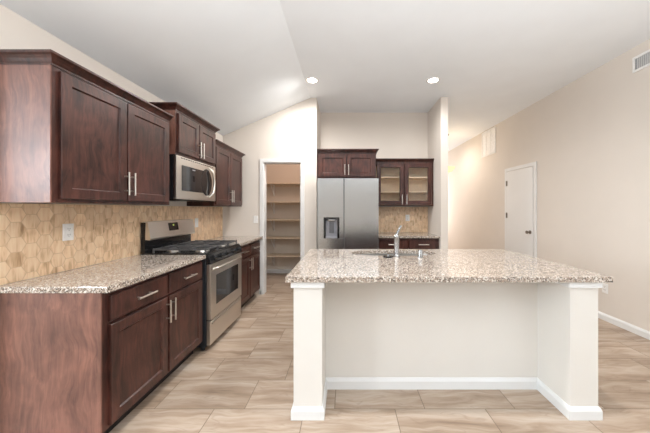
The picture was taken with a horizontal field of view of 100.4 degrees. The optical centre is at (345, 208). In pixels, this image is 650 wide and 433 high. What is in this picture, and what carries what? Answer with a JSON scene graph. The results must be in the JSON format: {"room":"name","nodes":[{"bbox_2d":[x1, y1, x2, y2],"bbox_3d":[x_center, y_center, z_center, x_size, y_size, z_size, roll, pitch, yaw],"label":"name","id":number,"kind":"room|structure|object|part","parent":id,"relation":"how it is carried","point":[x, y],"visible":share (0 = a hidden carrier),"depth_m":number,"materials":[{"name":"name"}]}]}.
{"room":"kitchen","nodes":[
{"label":"kitchen","id":0,"kind":"room"},
{"bbox_2d":[0,4,222,284],"bbox_3d":[-1.998,0.095,5.260,0.120,2.490,7.720,0,0,0],"label":"wall","id":1,"kind":"structure","parent":0,"point":[16,32],"depth_m":1.76,"materials":[{"name":"beige paint"}]},
{"bbox_2d":[0,49,173,204],"bbox_3d":[-1.744,-0.442,1.944,0.389,0.812,1.023,0,0,0],"label":"upper cabinet","id":2,"kind":"object","parent":1,"relation":"attached to","point":[69,134],"visible":1,"depth_m":1.58,"materials":[{"name":"brown wood"}]},
{"bbox_3d":[-1.773,-0.411,1.473,0.330,0.751,0.004,0,0,0],"label":"panel","id":3,"kind":"part","parent":2,"relation":"part of","materials":[{"name":"brown wood"}]},
{"bbox_3d":[-1.752,-0.818,1.944,0.372,0.060,1.023,0,0,0],"label":"crown molding","id":4,"kind":"part","parent":2,"relation":"part of","materials":[{"name":"brown wood"}]},
{"bbox_3d":[-1.597,-0.413,1.734,0.020,0.710,0.453,0,0,0],"label":"door","id":5,"kind":"part","parent":2,"relation":"part of","materials":[{"name":"brown wood"}]},
{"bbox_3d":[-1.568,-0.182,1.937,0.038,0.165,0.012,0,0,0],"label":"handle","id":6,"kind":"part","parent":2,"relation":"part of","materials":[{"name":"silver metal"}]},
{"bbox_3d":[-1.568,-0.182,1.993,0.038,0.165,0.012,0,0,0],"label":"handle","id":7,"kind":"part","parent":2,"relation":"part of","materials":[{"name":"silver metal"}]},
{"bbox_3d":[-1.597,-0.413,2.199,0.020,0.710,0.458,0,0,0],"label":"door","id":8,"kind":"part","parent":2,"relation":"part of","materials":[{"name":"brown wood"}]},
{"bbox_2d":[0,203,222,284],"bbox_3d":[-1.933,0.197,2.848,0.010,0.457,2.745,0,0,0],"label":"backsplash","id":9,"kind":"structure","parent":1,"relation":"attached to","point":[32,245],"depth_m":1.93,"materials":[{"name":"tile"}]},
{"bbox_2d":[62,223,73,240],"bbox_3d":[-1.924,0.160,1.872,0.008,0.116,0.074,0,0,0],"label":"outlet","id":10,"kind":"object","parent":9,"relation":"attached to","point":[67,229],"visible":1,"depth_m":1.86,"materials":[{"name":"white plastic"}]},
{"bbox_2d":[149,102,219,166],"bbox_3d":[-1.735,-0.747,2.897,0.407,0.467,0.846,0,0,0],"label":"upper cabinet","id":11,"kind":"object","parent":1,"relation":"attached to","point":[192,137],"visible":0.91,"depth_m":2.72,"materials":[{"name":"brown wood"}]},
{"bbox_3d":[-1.764,-0.716,2.514,0.348,0.406,0.004,0,0,0],"label":"panel","id":12,"kind":"part","parent":11,"relation":"part of","materials":[{"name":"brown wood"}]},
{"bbox_3d":[-1.743,-0.950,2.897,0.390,0.060,0.846,0,0,0],"label":"crown molding","id":13,"kind":"part","parent":11,"relation":"part of","materials":[{"name":"brown wood"}]},
{"bbox_3d":[-1.579,-0.718,2.716,0.020,0.365,0.352,0,0,0],"label":"door","id":14,"kind":"part","parent":11,"relation":"part of","materials":[{"name":"brown wood"}]},
{"bbox_2d":[169,155,215,201],"bbox_3d":[-1.727,-0.294,2.897,0.397,0.429,0.759,0,0,0],"label":"microwave","id":15,"kind":"object","parent":11,"relation":"attached to","point":[190,180],"visible":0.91,"depth_m":2.75,"materials":[{"name":"silver metal"}]},
{"bbox_3d":[-1.581,-0.300,3.063,0.009,0.300,0.230,0,0,0],"label":"control panel","id":16,"kind":"part","parent":15,"relation":"part of","materials":[{"name":"black glass"}]},
{"bbox_3d":[-1.552,-0.300,3.134,0.041,0.345,0.084,0,0,37],"label":"handle","id":17,"kind":"part","parent":15,"relation":"part of","materials":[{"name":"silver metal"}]},
{"bbox_3d":[-1.550,-0.625,2.925,0.038,0.165,0.012,0,0,0],"label":"handle","id":18,"kind":"part","parent":11,"relation":"part of","materials":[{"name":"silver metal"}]},
{"bbox_3d":[-1.579,-0.718,3.078,0.020,0.365,0.352,0,0,0],"label":"door","id":19,"kind":"part","parent":11,"relation":"part of","materials":[{"name":"brown wood"}]},
{"bbox_2d":[187,139,244,206],"bbox_3d":[-1.744,-0.442,3.743,0.389,0.812,0.918,0,0,0],"label":"upper cabinet","id":20,"kind":"object","parent":1,"relation":"attached to","point":[228,167],"visible":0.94,"depth_m":3.64,"materials":[{"name":"brown wood"}]},
{"bbox_3d":[-1.597,-0.413,3.513,0.020,0.710,0.407,0,0,0],"label":"door","id":21,"kind":"part","parent":20,"relation":"part of","materials":[{"name":"brown wood"}]},
{"bbox_3d":[-1.752,-0.818,3.743,0.372,0.060,0.918,0,0,0],"label":"crown molding","id":22,"kind":"part","parent":20,"relation":"part of","materials":[{"name":"brown wood"}]},
{"bbox_3d":[-1.597,-0.413,3.929,0.020,0.710,0.407,0,0,0],"label":"door","id":23,"kind":"part","parent":20,"relation":"part of","materials":[{"name":"brown wood"}]},
{"bbox_2d":[223,98,316,293],"bbox_3d":[-1.200,-0.205,4.310,1.476,3.090,0.120,0,0,0],"label":"wall","id":24,"kind":"structure","parent":0,"point":[290,132],"depth_m":4.25,"materials":[{"name":"beige paint"}]},
{"bbox_2d":[253,216,257,222],"bbox_3d":[-1.420,0.165,4.245,0.074,0.116,0.010,0,0,0],"label":"light switch","id":25,"kind":"object","parent":24,"relation":"attached to","point":[255,218],"visible":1,"depth_m":4.24,"materials":[{"name":"white plastic"}]},
{"bbox_2d":[260,159,303,293],"bbox_3d":[-1.004,0.276,4.302,0.700,2.129,0.136,0,0,0],"label":"trim","id":26,"kind":"structure","parent":24,"relation":"attached to","point":[263,162],"depth_m":4.23,"materials":[{"name":"white paint"}]},
{"bbox_2d":[266,164,299,268],"bbox_3d":[-1.200,-0.205,5.710,1.476,3.090,0.120,0,0,0],"label":"wall","id":27,"kind":"structure","parent":0,"point":[275,173],"depth_m":5.65,"materials":[{"name":"paint"}]},
{"bbox_2d":[266,269,291,272],"bbox_3d":[-1.260,1.300,5.642,1.356,0.080,0.016,0,0,0],"label":"baseboard","id":28,"kind":"structure","parent":27,"relation":"attached to","point":[267,270],"depth_m":5.63,"materials":[{"name":"white paint"}]},
{"bbox_2d":[266,183,299,195],"bbox_3d":[-1.260,-0.393,5.475,1.354,0.250,0.350,0,0,0],"label":"shelf","id":29,"kind":"object","parent":27,"relation":"attached to","point":[271,185],"visible":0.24,"depth_m":5.62,"materials":[{"name":"beige paint"}]},
{"bbox_2d":[266,253,299,264],"bbox_3d":[-1.260,1.050,5.475,1.354,0.250,0.350,0,0,0],"label":"shelf","id":30,"kind":"object","parent":27,"relation":"attached to","point":[273,255],"visible":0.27,"depth_m":5.49,"materials":[{"name":"beige paint"}]},
{"bbox_2d":[266,202,299,213],"bbox_3d":[-1.260,-0.022,5.475,1.354,0.250,0.350,0,0,0],"label":"shelf","id":31,"kind":"object","parent":27,"relation":"attached to","point":[267,203],"visible":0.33,"depth_m":5.63,"materials":[{"name":"beige paint"}]},
{"bbox_2d":[266,236,299,247],"bbox_3d":[-1.260,0.693,5.475,1.354,0.250,0.350,0,0,0],"label":"shelf","id":32,"kind":"object","parent":27,"relation":"attached to","point":[267,237],"visible":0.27,"depth_m":5.38,"materials":[{"name":"beige paint"}]},
{"bbox_2d":[266,219,299,230],"bbox_3d":[-1.260,0.337,5.475,1.354,0.250,0.350,0,0,0],"label":"shelf","id":33,"kind":"object","parent":27,"relation":"attached to","point":[267,220],"visible":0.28,"depth_m":5.45,"materials":[{"name":"beige paint"}]},
{"bbox_2d":[317,101,320,148],"bbox_3d":[-0.522,-0.205,5.010,0.120,3.090,1.280,0,0,0],"label":"wall","id":34,"kind":"structure","parent":0,"point":[318,109],"depth_m":4.54,"materials":[{"name":"beige paint"}]},
{"bbox_2d":[0,0,649,151],"bbox_3d":[-1.040,-1.484,1.750,8.560,0.772,14.740,0,0,0],"label":"ceiling","id":35,"kind":"structure","parent":0,"point":[233,64],"depth_m":2.74,"materials":[{"name":"white paint"}]},
{"bbox_2d":[305,77,318,83],"bbox_3d":[-0.462,-1.746,3.670,0.184,0.007,0.184,0,0,0],"label":"recessed light","id":36,"kind":"object","parent":35,"relation":"in","point":[312,80],"visible":1,"depth_m":3.67,"materials":[{"name":"white plastic"}]},
{"bbox_2d":[426,77,439,83],"bbox_3d":[1.185,-1.746,3.670,0.184,0.007,0.184,0,0,0],"label":"recessed light","id":37,"kind":"object","parent":35,"relation":"in","point":[432,80],"visible":1,"depth_m":3.67,"materials":[{"name":"white plastic"}]},
{"bbox_2d":[448,134,454,172],"bbox_3d":[2.360,-1.300,6.350,0.390,0.900,0.390,0,0,0],"label":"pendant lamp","id":38,"kind":"object","parent":35,"relation":"hanging from","point":[450,168],"visible":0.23,"depth_m":6.21,"materials":[{"name":"yellow glass"}]},
{"bbox_3d":[2.360,-0.913,6.350,0.390,0.127,0.390,0,0,0],"label":"lamp shade","id":39,"kind":"part","parent":38,"relation":"part of","materials":[{"name":"yellow"}]},
{"bbox_2d":[321,113,427,232],"bbox_3d":[0.510,-0.205,4.960,1.944,3.090,0.120,0,0,0],"label":"wall","id":40,"kind":"structure","parent":0,"point":[395,135],"depth_m":4.90,"materials":[{"name":"beige paint"}]},
{"bbox_2d":[317,149,378,177],"bbox_3d":[0.032,-0.716,4.555,0.968,0.455,0.688,0,0,0],"label":"upper cabinet","id":41,"kind":"object","parent":40,"relation":"attached to","point":[331,163],"visible":0.98,"depth_m":4.26,"materials":[{"name":"brown wood"}]},
{"bbox_3d":[-0.210,-0.686,4.259,0.430,0.353,0.020,0,0,0],"label":"door","id":42,"kind":"part","parent":41,"relation":"part of","materials":[{"name":"brown wood"}]},
{"bbox_3d":[0.032,-0.913,4.564,0.968,0.060,0.671,0,0,0],"label":"crown molding","id":43,"kind":"part","parent":41,"relation":"part of","materials":[{"name":"brown wood"}]},
{"bbox_3d":[0.233,-0.686,4.259,0.429,0.353,0.020,0,0,0],"label":"door","id":44,"kind":"part","parent":41,"relation":"part of","materials":[{"name":"brown wood"}]},
{"bbox_2d":[379,207,427,231],"bbox_3d":[0.991,0.194,4.895,0.982,0.463,0.010,0,0,0],"label":"backsplash alcove","id":45,"kind":"structure","parent":40,"relation":"attached to","point":[390,218],"depth_m":4.89,"materials":[{"name":"tile"}]},
{"bbox_2d":[405,215,409,220],"bbox_3d":[1.114,0.160,4.886,0.074,0.116,0.008,0,0,0],"label":"outlet","id":46,"kind":"object","parent":45,"relation":"attached to","point":[407,217],"visible":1,"depth_m":4.88,"materials":[{"name":"white plastic"}]},
{"bbox_2d":[376,158,433,205],"bbox_3d":[0.980,-0.449,4.700,0.996,0.798,0.378,0,0,0],"label":"upper cabinet","id":47,"kind":"object","parent":40,"relation":"attached to","point":[402,181],"visible":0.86,"depth_m":4.57,"materials":[{"name":"brown wood"}]},
{"bbox_3d":[0.746,-0.420,4.559,0.452,0.696,0.020,0,0,0],"label":"door","id":48,"kind":"part","parent":47,"relation":"part of","materials":[{"name":"brown wood"}]},
{"bbox_2d":[376,177,426,179],"bbox_3d":[0.980,-0.541,4.740,0.950,0.019,0.280,0,0,0],"label":"shelf","id":49,"kind":"object","parent":47,"relation":"attached to","point":[382,178],"depth_m":4.71,"materials":[{"name":"brown wood"}]},
{"bbox_2d":[381,191,426,192],"bbox_3d":[0.980,-0.292,4.740,0.950,0.019,0.280,0,0,0],"label":"shelf","id":50,"kind":"object","parent":47,"relation":"attached to","point":[381,191],"depth_m":4.60,"materials":[{"name":"brown wood"}]},
{"bbox_3d":[0.980,-0.818,4.558,0.996,0.060,0.060,0,0,0],"label":"crown molding","id":51,"kind":"part","parent":47,"relation":"part of","materials":[{"name":"brown wood"}]},
{"bbox_3d":[1.218,-0.420,4.559,0.456,0.696,0.020,0,0,0],"label":"door","id":52,"kind":"part","parent":47,"relation":"part of","materials":[{"name":"brown wood"}]},
{"bbox_3d":[1.218,-0.420,4.564,0.319,0.559,0.004,0,0,0],"label":"pane","id":53,"kind":"part","parent":47,"relation":"part of","materials":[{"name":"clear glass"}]},
{"bbox_2d":[109,273,649,432],"bbox_3d":[-1.040,1.390,1.750,8.560,0.100,14.740,0,0,0],"label":"floor","id":54,"kind":"structure","parent":0,"point":[243,381],"depth_m":1.90,"materials":[{"name":"beige tile"}]},
{"bbox_2d":[0,260,201,432],"bbox_3d":[-1.611,0.901,1.997,0.651,0.878,1.030,0,0,0],"label":"base cabinet","id":55,"kind":"object","parent":54,"relation":"on","point":[70,362],"visible":1,"depth_m":1.49,"materials":[{"name":"brown wood"}]},
{"bbox_3d":[-1.641,0.851,1.488,0.592,0.778,0.004,0,0,0],"label":"panel","id":56,"kind":"part","parent":55,"relation":"part of","materials":[{"name":"brown wood"}]},
{"bbox_2d":[0,255,205,292],"bbox_3d":[-1.615,0.444,1.994,0.624,0.035,1.039,0,0,0],"label":"countertop","id":57,"kind":"structure","parent":55,"relation":"on","point":[106,277],"depth_m":1.73,"materials":[{"name":"stone"}]},
{"bbox_3d":[-1.334,0.562,1.768,0.020,0.145,0.485,0,0,0],"label":"drawer","id":58,"kind":"part","parent":55,"relation":"part of","materials":[{"name":"brown wood"}]},
{"bbox_3d":[-1.334,0.939,1.768,0.020,0.567,0.485,0,0,0],"label":"door","id":59,"kind":"part","parent":55,"relation":"part of","materials":[{"name":"brown wood"}]},
{"bbox_3d":[-1.305,0.562,1.768,0.038,0.012,0.165,0,0,0],"label":"handle","id":60,"kind":"part","parent":55,"relation":"part of","materials":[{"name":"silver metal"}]},
{"bbox_3d":[-1.305,0.755,1.992,0.038,0.165,0.012,0,0,0],"label":"handle","id":61,"kind":"part","parent":55,"relation":"part of","materials":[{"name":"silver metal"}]},
{"bbox_3d":[-1.305,0.755,2.048,0.038,0.165,0.012,0,0,0],"label":"handle","id":62,"kind":"part","parent":55,"relation":"part of","materials":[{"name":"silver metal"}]},
{"bbox_3d":[-1.334,0.562,2.261,0.020,0.145,0.462,0,0,0],"label":"drawer","id":63,"kind":"part","parent":55,"relation":"part of","materials":[{"name":"brown wood"}]},
{"bbox_3d":[-1.334,0.939,2.261,0.020,0.567,0.462,0,0,0],"label":"door","id":64,"kind":"part","parent":55,"relation":"part of","materials":[{"name":"brown wood"}]},
{"bbox_2d":[141,219,241,350],"bbox_3d":[-1.563,0.730,2.898,0.704,1.220,0.756,0,0,0],"label":"gas range","id":65,"kind":"object","parent":54,"relation":"on","point":[221,268],"visible":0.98,"depth_m":2.72,"materials":[{"name":"brushed stainless steel"},{"name":"black glass"},{"name":"black cast iron"}]},
{"bbox_2d":[141,243,238,254],"bbox_3d":[-1.606,0.425,2.898,0.618,0.020,0.756,0,0,0],"label":"cooktop","id":66,"kind":"object","parent":65,"relation":"in","point":[224,248],"depth_m":2.63,"materials":[{"name":"black metal"}]},
{"bbox_3d":[-1.281,1.165,2.898,0.048,0.226,0.744,0,0,0],"label":"storage drawer","id":67,"kind":"part","parent":65,"relation":"part of","materials":[{"name":"silver metal"}]},
{"bbox_3d":[-1.285,0.781,2.898,0.040,0.518,0.744,0,0,0],"label":"oven door","id":68,"kind":"part","parent":65,"relation":"part of","materials":[{"name":"silver metal"}]},
{"bbox_3d":[-1.284,0.471,2.898,0.046,0.093,0.756,0,0,0],"label":"control panel","id":69,"kind":"part","parent":65,"relation":"part of","materials":[{"name":"black metal"}]},
{"bbox_3d":[-1.244,0.566,2.898,0.064,0.035,0.694,0,0,0],"label":"handle","id":70,"kind":"part","parent":65,"relation":"part of","materials":[{"name":"silver metal"}]},
{"bbox_2d":[241,240,259,307],"bbox_3d":[-1.611,0.901,3.737,0.651,0.878,0.906,0,0,0],"label":"base cabinet","id":71,"kind":"object","parent":54,"relation":"on","point":[250,260],"visible":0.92,"depth_m":3.74,"materials":[{"name":"brown wood"}]},
{"bbox_2d":[208,236,262,245],"bbox_3d":[-1.615,0.444,3.765,0.624,0.035,0.962,0,0,0],"label":"countertop","id":72,"kind":"structure","parent":71,"relation":"on","point":[242,240],"depth_m":3.90,"materials":[{"name":"stone"}]},
{"bbox_3d":[-1.334,0.562,3.515,0.020,0.145,0.410,0,0,0],"label":"drawer","id":73,"kind":"part","parent":71,"relation":"part of","materials":[{"name":"brown wood"}]},
{"bbox_3d":[-1.334,0.939,3.515,0.020,0.567,0.410,0,0,0],"label":"door","id":74,"kind":"part","parent":71,"relation":"part of","materials":[{"name":"brown wood"}]},
{"bbox_3d":[-1.334,0.562,3.950,0.020,0.145,0.420,0,0,0],"label":"drawer","id":75,"kind":"part","parent":71,"relation":"part of","materials":[{"name":"brown wood"}]},
{"bbox_3d":[-1.334,0.939,3.950,0.020,0.567,0.420,0,0,0],"label":"door","id":76,"kind":"part","parent":71,"relation":"part of","materials":[{"name":"brown wood"}]},
{"bbox_2d":[317,178,378,248],"bbox_3d":[0.029,0.443,4.438,0.909,1.795,0.864,0,0,0],"label":"refrigerator","id":77,"kind":"object","parent":54,"relation":"on","point":[347,208],"visible":0.68,"depth_m":4.01,"materials":[{"name":"grey metal"}]},
{"bbox_3d":[-0.231,0.390,4.044,0.389,1.690,0.068,0,0,0],"label":"door","id":78,"kind":"part","parent":77,"relation":"part of","materials":[{"name":"silver metal"}]},
{"bbox_3d":[0.230,0.390,4.044,0.508,1.690,0.068,0,0,0],"label":"door","id":79,"kind":"part","parent":77,"relation":"part of","materials":[{"name":"silver metal"}]},
{"bbox_2d":[379,238,438,248],"bbox_3d":[0.989,0.901,4.570,0.978,0.878,0.658,0,0,0],"label":"base cabinet","id":80,"kind":"object","parent":54,"relation":"on","point":[384,243],"visible":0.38,"depth_m":4.28,"materials":[{"name":"brown wood"}]},
{"bbox_3d":[0.753,0.562,4.289,0.459,0.145,0.020,0,0,0],"label":"drawer","id":81,"kind":"part","parent":80,"relation":"part of","materials":[{"name":"brown wood"}]},
{"bbox_2d":[379,233,439,237],"bbox_3d":[0.990,0.444,4.575,0.980,0.035,0.627,0,0,0],"label":"countertop","id":82,"kind":"structure","parent":80,"relation":"on","point":[381,235],"depth_m":4.34,"materials":[{"name":"stone"}]},
{"bbox_3d":[1.226,0.562,4.289,0.458,0.145,0.020,0,0,0],"label":"drawer","id":83,"kind":"part","parent":80,"relation":"part of","materials":[{"name":"brown wood"}]},
{"bbox_2d":[291,253,602,419],"bbox_3d":[0.638,0.901,2.295,1.979,0.878,1.169,0,0,0],"label":"kitchen island","id":84,"kind":"object","parent":54,"relation":"on","point":[542,337],"visible":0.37,"depth_m":2.02,"materials":[{"name":"white paint"}]},
{"bbox_3d":[-0.244,0.481,1.865,0.214,0.040,0.309,0,0,0],"label":"cap molding","id":85,"kind":"part","parent":84,"relation":"part of","materials":[{"name":"white paint"}]},
{"bbox_3d":[-0.244,1.301,1.865,0.212,0.078,0.308,0,0,0],"label":"baseboard","id":86,"kind":"part","parent":84,"relation":"part of","materials":[{"name":"white paint"}]},
{"bbox_3d":[0.639,1.300,2.012,1.584,0.080,0.016,0,0,0],"label":"baseboard","id":87,"kind":"part","parent":84,"relation":"part of","materials":[{"name":"white paint"}]},
{"bbox_3d":[0.638,0.901,2.075,1.947,0.878,0.110,0,0,0],"label":"panel","id":88,"kind":"part","parent":84,"relation":"part of","materials":[{"name":"white paint"}]},
{"bbox_2d":[285,249,612,282],"bbox_3d":[0.647,0.444,2.283,2.056,0.035,1.179,0,0,0],"label":"island countertop","id":89,"kind":"structure","parent":84,"relation":"on","point":[318,265],"depth_m":1.97,"materials":[{"name":"stone"}]},
{"bbox_2d":[357,254,426,255],"bbox_3d":[0.458,0.554,2.635,0.859,0.184,0.356,0,0,0],"label":"sink","id":90,"kind":"object","parent":89,"relation":"in","point":[357,254],"visible":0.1,"depth_m":2.79,"materials":[{"name":"silver metal"}]},
{"bbox_2d":[393,225,401,256],"bbox_3d":[0.470,0.285,2.529,0.078,0.281,0.272,0,0,4],"label":"faucet","id":91,"kind":"object","parent":89,"relation":"on","point":[396,236],"visible":1,"depth_m":2.41,"materials":[{"name":"silver metal"}]},
{"bbox_2d":[417,249,423,257],"bbox_3d":[0.651,0.391,2.365,0.058,0.070,0.058,0,0,0],"label":"air gap cap","id":92,"kind":"object","parent":89,"relation":"on","point":[420,252],"visible":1,"depth_m":2.35,"materials":[{"name":"silver metal"}]},
{"bbox_3d":[1.522,1.301,1.865,0.210,0.078,0.308,0,0,0],"label":"baseboard","id":93,"kind":"part","parent":84,"relation":"part of","materials":[{"name":"white paint"}]},
{"bbox_3d":[1.522,0.481,1.865,0.212,0.040,0.309,0,0,0],"label":"cap molding","id":94,"kind":"part","parent":84,"relation":"part of","materials":[{"name":"white paint"}]},
{"bbox_2d":[428,97,447,248],"bbox_3d":[1.538,-0.205,6.610,0.113,3.090,4.780,0,0,0],"label":"wall","id":95,"kind":"structure","parent":0,"point":[438,114],"depth_m":4.28,"materials":[{"name":"beige paint"}]},
{"bbox_2d":[448,39,649,331],"bbox_3d":[3.180,-0.205,1.750,0.120,3.090,14.740,0,0,0],"label":"wall","id":96,"kind":"structure","parent":0,"point":[588,139],"depth_m":3.50,"materials":[{"name":"beige paint"}]},
{"bbox_2d":[482,126,495,157],"bbox_3d":[3.114,-1.450,5.905,0.012,0.560,0.570,0,0,0],"label":"air vent","id":97,"kind":"object","parent":96,"relation":"in","point":[489,136],"visible":1,"depth_m":5.86,"materials":[{"name":"white plastic"}]},
{"bbox_2d":[506,166,532,256],"bbox_3d":[3.072,0.309,4.848,0.095,2.038,0.740,0,0,0],"label":"door","id":98,"kind":"structure","parent":96,"relation":"in","point":[519,183],"depth_m":4.79,"materials":[{"name":"white paint"}]},
{"bbox_2d":[505,161,536,257],"bbox_3d":[3.111,0.281,4.845,0.018,2.118,0.870,0,0,0],"label":"trim","id":99,"kind":"structure","parent":96,"relation":"attached to","point":[534,164],"depth_m":4.47,"materials":[{"name":"white paint"}]},
{"bbox_2d":[602,283,607,293],"bbox_3d":[3.116,0.955,3.250,0.008,0.116,0.074,0,0,0],"label":"outlet","id":100,"kind":"object","parent":96,"relation":"attached to","point":[605,286],"visible":0.98,"depth_m":3.24,"materials":[{"name":"white plastic"}]},
{"bbox_2d":[598,311,649,339],"bbox_3d":[3.112,1.300,1.750,0.016,0.080,14.500,0,0,0],"label":"baseboard","id":101,"kind":"structure","parent":96,"relation":"attached to","point":[641,332],"depth_m":3.00,"materials":[{"name":"white paint"}]},
{"bbox_2d":[632,49,649,72],"bbox_3d":[3.114,-1.555,2.711,0.012,0.166,0.442,0,0,0],"label":"air vent","id":102,"kind":"object","parent":96,"relation":"in","point":[641,61],"visible":1,"depth_m":2.84,"materials":[{"name":"white plastic"}]}
]}

